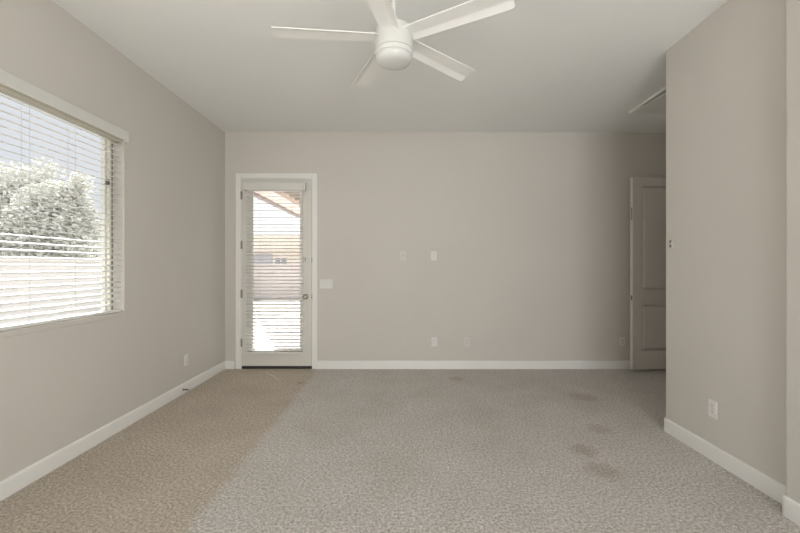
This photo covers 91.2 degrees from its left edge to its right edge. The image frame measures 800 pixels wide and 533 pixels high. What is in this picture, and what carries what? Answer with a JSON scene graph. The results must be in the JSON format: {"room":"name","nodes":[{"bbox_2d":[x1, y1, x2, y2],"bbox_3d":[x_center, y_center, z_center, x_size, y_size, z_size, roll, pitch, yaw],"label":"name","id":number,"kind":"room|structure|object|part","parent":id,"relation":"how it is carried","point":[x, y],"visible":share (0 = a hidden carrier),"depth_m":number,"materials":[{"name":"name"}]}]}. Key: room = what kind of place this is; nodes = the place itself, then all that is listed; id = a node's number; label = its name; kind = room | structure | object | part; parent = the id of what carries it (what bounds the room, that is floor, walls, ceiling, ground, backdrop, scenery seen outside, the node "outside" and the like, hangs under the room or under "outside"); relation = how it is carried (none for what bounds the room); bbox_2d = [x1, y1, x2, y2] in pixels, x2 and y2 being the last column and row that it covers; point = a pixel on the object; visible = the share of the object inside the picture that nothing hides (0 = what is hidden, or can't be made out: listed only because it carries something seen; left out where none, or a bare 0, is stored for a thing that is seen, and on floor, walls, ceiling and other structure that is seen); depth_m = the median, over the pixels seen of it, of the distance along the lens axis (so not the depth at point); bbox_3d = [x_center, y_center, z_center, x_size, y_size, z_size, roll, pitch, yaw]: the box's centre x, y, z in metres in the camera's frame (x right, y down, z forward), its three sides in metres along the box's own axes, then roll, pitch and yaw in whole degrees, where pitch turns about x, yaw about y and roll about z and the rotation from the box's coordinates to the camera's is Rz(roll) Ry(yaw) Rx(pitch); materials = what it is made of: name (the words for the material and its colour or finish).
{"room":"empty bedroom","nodes":[
{"label":"empty bedroom","id":0,"kind":"room"},
{"bbox_2d":[0,0,224,480],"bbox_3d":[-2.335,-0.204,1.430,0.150,3.050,7.560,0,0,0],"label":"wall","id":1,"kind":"structure","parent":0,"point":[59,386],"depth_m":3.26,"materials":[{"name":"paint"}]},
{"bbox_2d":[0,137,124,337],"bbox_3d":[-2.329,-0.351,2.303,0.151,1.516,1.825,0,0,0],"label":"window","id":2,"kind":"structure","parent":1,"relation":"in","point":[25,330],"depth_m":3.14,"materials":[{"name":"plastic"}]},
{"bbox_3d":[-2.325,0.389,2.303,0.141,0.036,1.823,0,0,0],"label":"sill","id":3,"kind":"part","parent":2,"relation":"part of","materials":[{"name":"paint"}]},
{"bbox_2d":[0,69,128,330],"bbox_3d":[-2.274,-0.367,2.303,0.101,1.472,1.833,0,0,0],"label":"window blind","id":4,"kind":"object","parent":2,"relation":"attached to","point":[12,86],"visible":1,"depth_m":2.59,"materials":[{"name":"white plastic"}]},
{"bbox_3d":[-2.298,-0.330,2.405,0.053,1.360,0.002,0,0,0],"label":"ladder cord","id":5,"kind":"part","parent":4,"relation":"part of","materials":[{"name":"white fabric"}]},
{"bbox_3d":[-2.298,-1.030,2.303,0.052,0.040,1.801,0,0,0],"label":"head rail","id":6,"kind":"part","parent":4,"relation":"part of","materials":[{"name":"white plastic"}]},
{"bbox_3d":[-2.298,0.358,2.303,0.050,0.020,1.801,0,0,0],"label":"rail","id":7,"kind":"part","parent":4,"relation":"part of","materials":[{"name":"white plastic"}]},
{"bbox_3d":[-2.298,-0.330,2.744,0.053,1.360,0.002,0,0,0],"label":"ladder cord","id":8,"kind":"part","parent":4,"relation":"part of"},
{"bbox_2d":[0,361,225,500],"bbox_3d":[-2.253,1.268,1.430,0.014,0.106,7.260,0,0,0],"label":"baseboard","id":9,"kind":"structure","parent":1,"relation":"attached to","point":[28,475],"depth_m":2.85,"materials":[{"name":"paint"}]},
{"bbox_2d":[184,354,187,365],"bbox_3d":[-2.255,0.986,4.135,0.010,0.118,0.072,0,0,0],"label":"wall outlet","id":10,"kind":"object","parent":1,"relation":"attached to","point":[186,355],"visible":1,"depth_m":4.13,"materials":[{"name":"white plastic"}]},
{"bbox_2d":[52,0,727,132],"bbox_3d":[1.295,-1.829,1.430,7.410,0.200,7.560,0,0,0],"label":"ceiling","id":11,"kind":"structure","parent":0,"point":[540,66],"depth_m":3.29,"materials":[{"name":"paint"}]},
{"bbox_2d":[271,0,514,87],"bbox_3d":[-0.071,-1.455,2.285,1.313,0.550,1.341,0,0,0],"label":"ceiling fan","id":12,"kind":"object","parent":11,"relation":"hanging from","point":[396,45],"visible":1,"depth_m":2.22,"materials":[{"name":"white plastic"}]},
{"bbox_3d":[-0.427,-1.337,2.264,0.595,0.028,0.134,0,0,-5],"label":"blade","id":13,"kind":"part","parent":12,"relation":"part of","materials":[{"name":"white plastic"}]},
{"bbox_3d":[-0.191,-1.337,2.661,0.134,0.028,0.595,0,0,-23],"label":"blade","id":14,"kind":"part","parent":12,"relation":"part of","materials":[{"name":"white plastic"}]},
{"bbox_3d":[-0.122,-1.337,1.917,0.134,0.028,0.595,0,0,13],"label":"blade","id":15,"kind":"part","parent":12,"relation":"part of","materials":[{"name":"white plastic"}]},
{"bbox_3d":[-0.036,-1.204,2.300,0.209,0.049,0.209,0,0,0],"label":"lamp shade","id":16,"kind":"part","parent":12,"relation":"part of","materials":[{"name":"white glass"}]},
{"bbox_3d":[0.259,-1.337,2.559,0.595,0.028,0.134,0,0,-41],"label":"blade","id":17,"kind":"part","parent":12,"relation":"part of","materials":[{"name":"white plastic"}]},
{"bbox_3d":[0.301,-1.337,2.099,0.595,0.028,0.134,0,0,31],"label":"blade","id":18,"kind":"part","parent":12,"relation":"part of","materials":[{"name":"white plastic"}]},
{"bbox_2d":[629,87,665,113],"bbox_3d":[2.857,-1.694,4.082,0.605,0.072,0.605,0,0,0],"label":"attic hatch","id":19,"kind":"object","parent":11,"relation":"in","point":[658,105],"visible":0.33,"depth_m":4.14,"materials":[{"name":"paint"}]},
{"bbox_2d":[0,369,799,532],"bbox_3d":[1.295,1.381,1.430,7.410,0.120,7.560,0,0,0],"label":"floor","id":20,"kind":"structure","parent":0,"point":[241,450],"depth_m":2.60,"materials":[{"name":"carpet"}]},
{"bbox_2d":[225,133,665,368],"bbox_3d":[0.770,-0.204,5.135,6.060,3.050,0.150,0,0,0],"label":"wall","id":21,"kind":"structure","parent":0,"point":[529,233],"depth_m":5.06,"materials":[{"name":"paint"}]},
{"bbox_2d":[236,173,317,368],"bbox_3d":[-1.589,0.059,5.094,1.054,2.522,0.232,0,0,0],"label":"door","id":22,"kind":"structure","parent":21,"relation":"in","point":[308,359],"depth_m":5.05,"materials":[{"name":"paint"}]},
{"bbox_2d":[243,182,306,353],"bbox_3d":[-1.594,0.021,5.001,0.782,2.176,0.094,0,0,0],"label":"door blind","id":23,"kind":"object","parent":22,"relation":"attached to","point":[246,185],"visible":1,"depth_m":4.99,"materials":[{"name":"white plastic"}]},
{"bbox_3d":[-1.603,1.099,5.010,0.725,0.020,0.050,0,0,0],"label":"rail","id":24,"kind":"part","parent":23,"relation":"part of","materials":[{"name":"white plastic"}]},
{"bbox_3d":[-1.590,0.043,5.053,0.674,2.089,0.029,0,0,0],"label":"lite frame","id":25,"kind":"part","parent":22,"relation":"part of","materials":[{"name":"paint"}]},
{"bbox_2d":[320,279,332,287],"bbox_3d":[-0.951,0.223,5.055,0.166,0.118,0.011,0,0,0],"label":"light switch","id":26,"kind":"object","parent":21,"relation":"attached to","point":[324,283],"visible":1,"depth_m":5.05,"materials":[{"name":"white plastic"}]},
{"bbox_2d":[400,251,405,259],"bbox_3d":[0.039,-0.138,5.052,0.072,0.118,0.016,0,0,0],"label":"outlet","id":27,"kind":"object","parent":21,"relation":"attached to","point":[402,253],"visible":1,"depth_m":5.05,"materials":[{"name":"plastic"}]},
{"bbox_2d":[226,361,629,368],"bbox_3d":[0.777,1.268,5.053,6.046,0.106,0.014,0,0,0],"label":"baseboard","id":28,"kind":"structure","parent":21,"relation":"attached to","point":[229,364],"depth_m":5.05,"materials":[{"name":"paint"}]},
{"bbox_2d":[431,251,436,259],"bbox_3d":[0.436,-0.138,5.056,0.072,0.118,0.009,0,0,0],"label":"wall outlet","id":29,"kind":"object","parent":21,"relation":"attached to","point":[433,253],"visible":1,"depth_m":5.05,"materials":[{"name":"white plastic"}]},
{"bbox_2d":[431,337,436,345],"bbox_3d":[0.442,0.972,5.056,0.072,0.118,0.009,0,0,0],"label":"wall outlet","id":30,"kind":"object","parent":21,"relation":"attached to","point":[433,339],"visible":1,"depth_m":5.05,"materials":[{"name":"white plastic"}]},
{"bbox_2d":[464,337,468,345],"bbox_3d":[0.860,0.972,5.055,0.072,0.118,0.010,0,0,0],"label":"wall outlet","id":31,"kind":"object","parent":21,"relation":"attached to","point":[466,339],"visible":1,"depth_m":5.05,"materials":[{"name":"plastic"}]},
{"bbox_2d":[619,337,624,345],"bbox_3d":[2.866,0.966,5.055,0.072,0.118,0.010,0,0,0],"label":"wall outlet","id":32,"kind":"object","parent":21,"relation":"attached to","point":[621,339],"visible":1,"depth_m":5.05,"materials":[{"name":"white plastic"}]},
{"bbox_2d":[630,177,665,369],"bbox_3d":[3.318,0.085,4.952,0.845,2.403,0.056,0,0,-7],"label":"door","id":33,"kind":"structure","parent":21,"relation":"in","point":[647,194],"depth_m":4.92,"materials":[{"name":"paint"}]},
{"bbox_2d":[666,0,799,503],"bbox_3d":[2.922,-0.204,0.480,1.755,3.050,5.360,0,0,0],"label":"wall","id":34,"kind":"structure","parent":0,"point":[733,81],"depth_m":2.47,"materials":[{"name":"paint"}]},
{"bbox_2d":[708,399,716,418],"bbox_3d":[2.130,0.971,2.672,0.010,0.118,0.072,0,0,0],"label":"wall outlet","id":35,"kind":"object","parent":34,"relation":"attached to","point":[712,405],"visible":1,"depth_m":2.67,"materials":[{"name":"white plastic"}]},
{"bbox_2d":[664,417,799,525],"bbox_3d":[2.916,1.268,0.487,1.769,0.106,5.374,0,0,0],"label":"baseboard","id":36,"kind":"structure","parent":34,"relation":"attached to","point":[774,489],"depth_m":2.44,"materials":[{"name":"paint"}]},
{"label":"outside","id":37,"kind":"structure","parent":0,"visible":0},
{"bbox_2d":[253,298,299,324],"bbox_3d":[0.000,1.490,20.000,80.000,0.180,80.000,0,0,0],"label":"ground","id":38,"kind":"structure","parent":37,"point":[253,298],"depth_m":13.73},
{"bbox_2d":[0,157,78,255],"bbox_3d":[-10.889,-0.881,11.094,2.849,4.733,3.351,0,0,-41],"label":"shade tree","id":39,"kind":"object","parent":38,"relation":"on","point":[7,177],"visible":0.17,"depth_m":10.77,"materials":[{"name":"green plant"}]},
{"bbox_2d":[0,258,100,325],"bbox_3d":[-6.900,0.625,1.250,0.280,1.550,32.500,0,0,0],"label":"wall","id":40,"kind":"structure","parent":38,"relation":"on","point":[2,260],"depth_m":7.56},
{"bbox_2d":[0,172,100,258],"bbox_3d":[-8.560,-0.458,9.691,2.214,3.889,2.060,0,0,34],"label":"shade tree","id":41,"kind":"object","parent":38,"relation":"on","point":[80,194],"visible":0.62,"depth_m":9.28,"materials":[{"name":"green plant"}]},
{"bbox_2d":[253,264,299,296],"bbox_3d":[0.000,0.645,17.600,40.000,1.510,0.280,0,0,0],"label":"wall","id":42,"kind":"structure","parent":38,"relation":"on","point":[254,271],"depth_m":17.50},
{"bbox_2d":[253,312,299,347],"bbox_3d":[0.550,1.456,8.705,7.900,0.150,6.990,0,0,0],"label":"patio slab","id":43,"kind":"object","parent":38,"relation":"on","point":[287,312],"visible":0.07,"depth_m":8.46,"materials":[{"name":"concrete"}]},
{"bbox_2d":[253,192,299,216],"bbox_3d":[0.555,-0.225,8.505,7.290,3.210,6.590,0,0,0],"label":"patio cover","id":44,"kind":"object","parent":43,"relation":"on","point":[264,199],"visible":0.09,"depth_m":9.21,"materials":[{"name":"beige wood"}]},
{"bbox_2d":[253,235,299,263],"bbox_3d":[-7.500,-0.465,33.950,22.200,3.730,9.100,0,0,0],"label":"neighbor house","id":45,"kind":"structure","parent":38,"relation":"on","point":[254,236],"depth_m":29.40,"materials":[{"name":"beige paint"}]},
{"bbox_3d":[-10.525,-0.479,29.960,1.550,1.000,0.080,0,0,0],"label":"shade panel","id":46,"kind":"part","parent":45,"relation":"part of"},
{"bbox_3d":[-9.100,-0.330,29.935,0.840,0.640,0.030,0,0,0],"label":"pane","id":47,"kind":"part","parent":45,"relation":"part of","materials":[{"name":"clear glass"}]}
]}

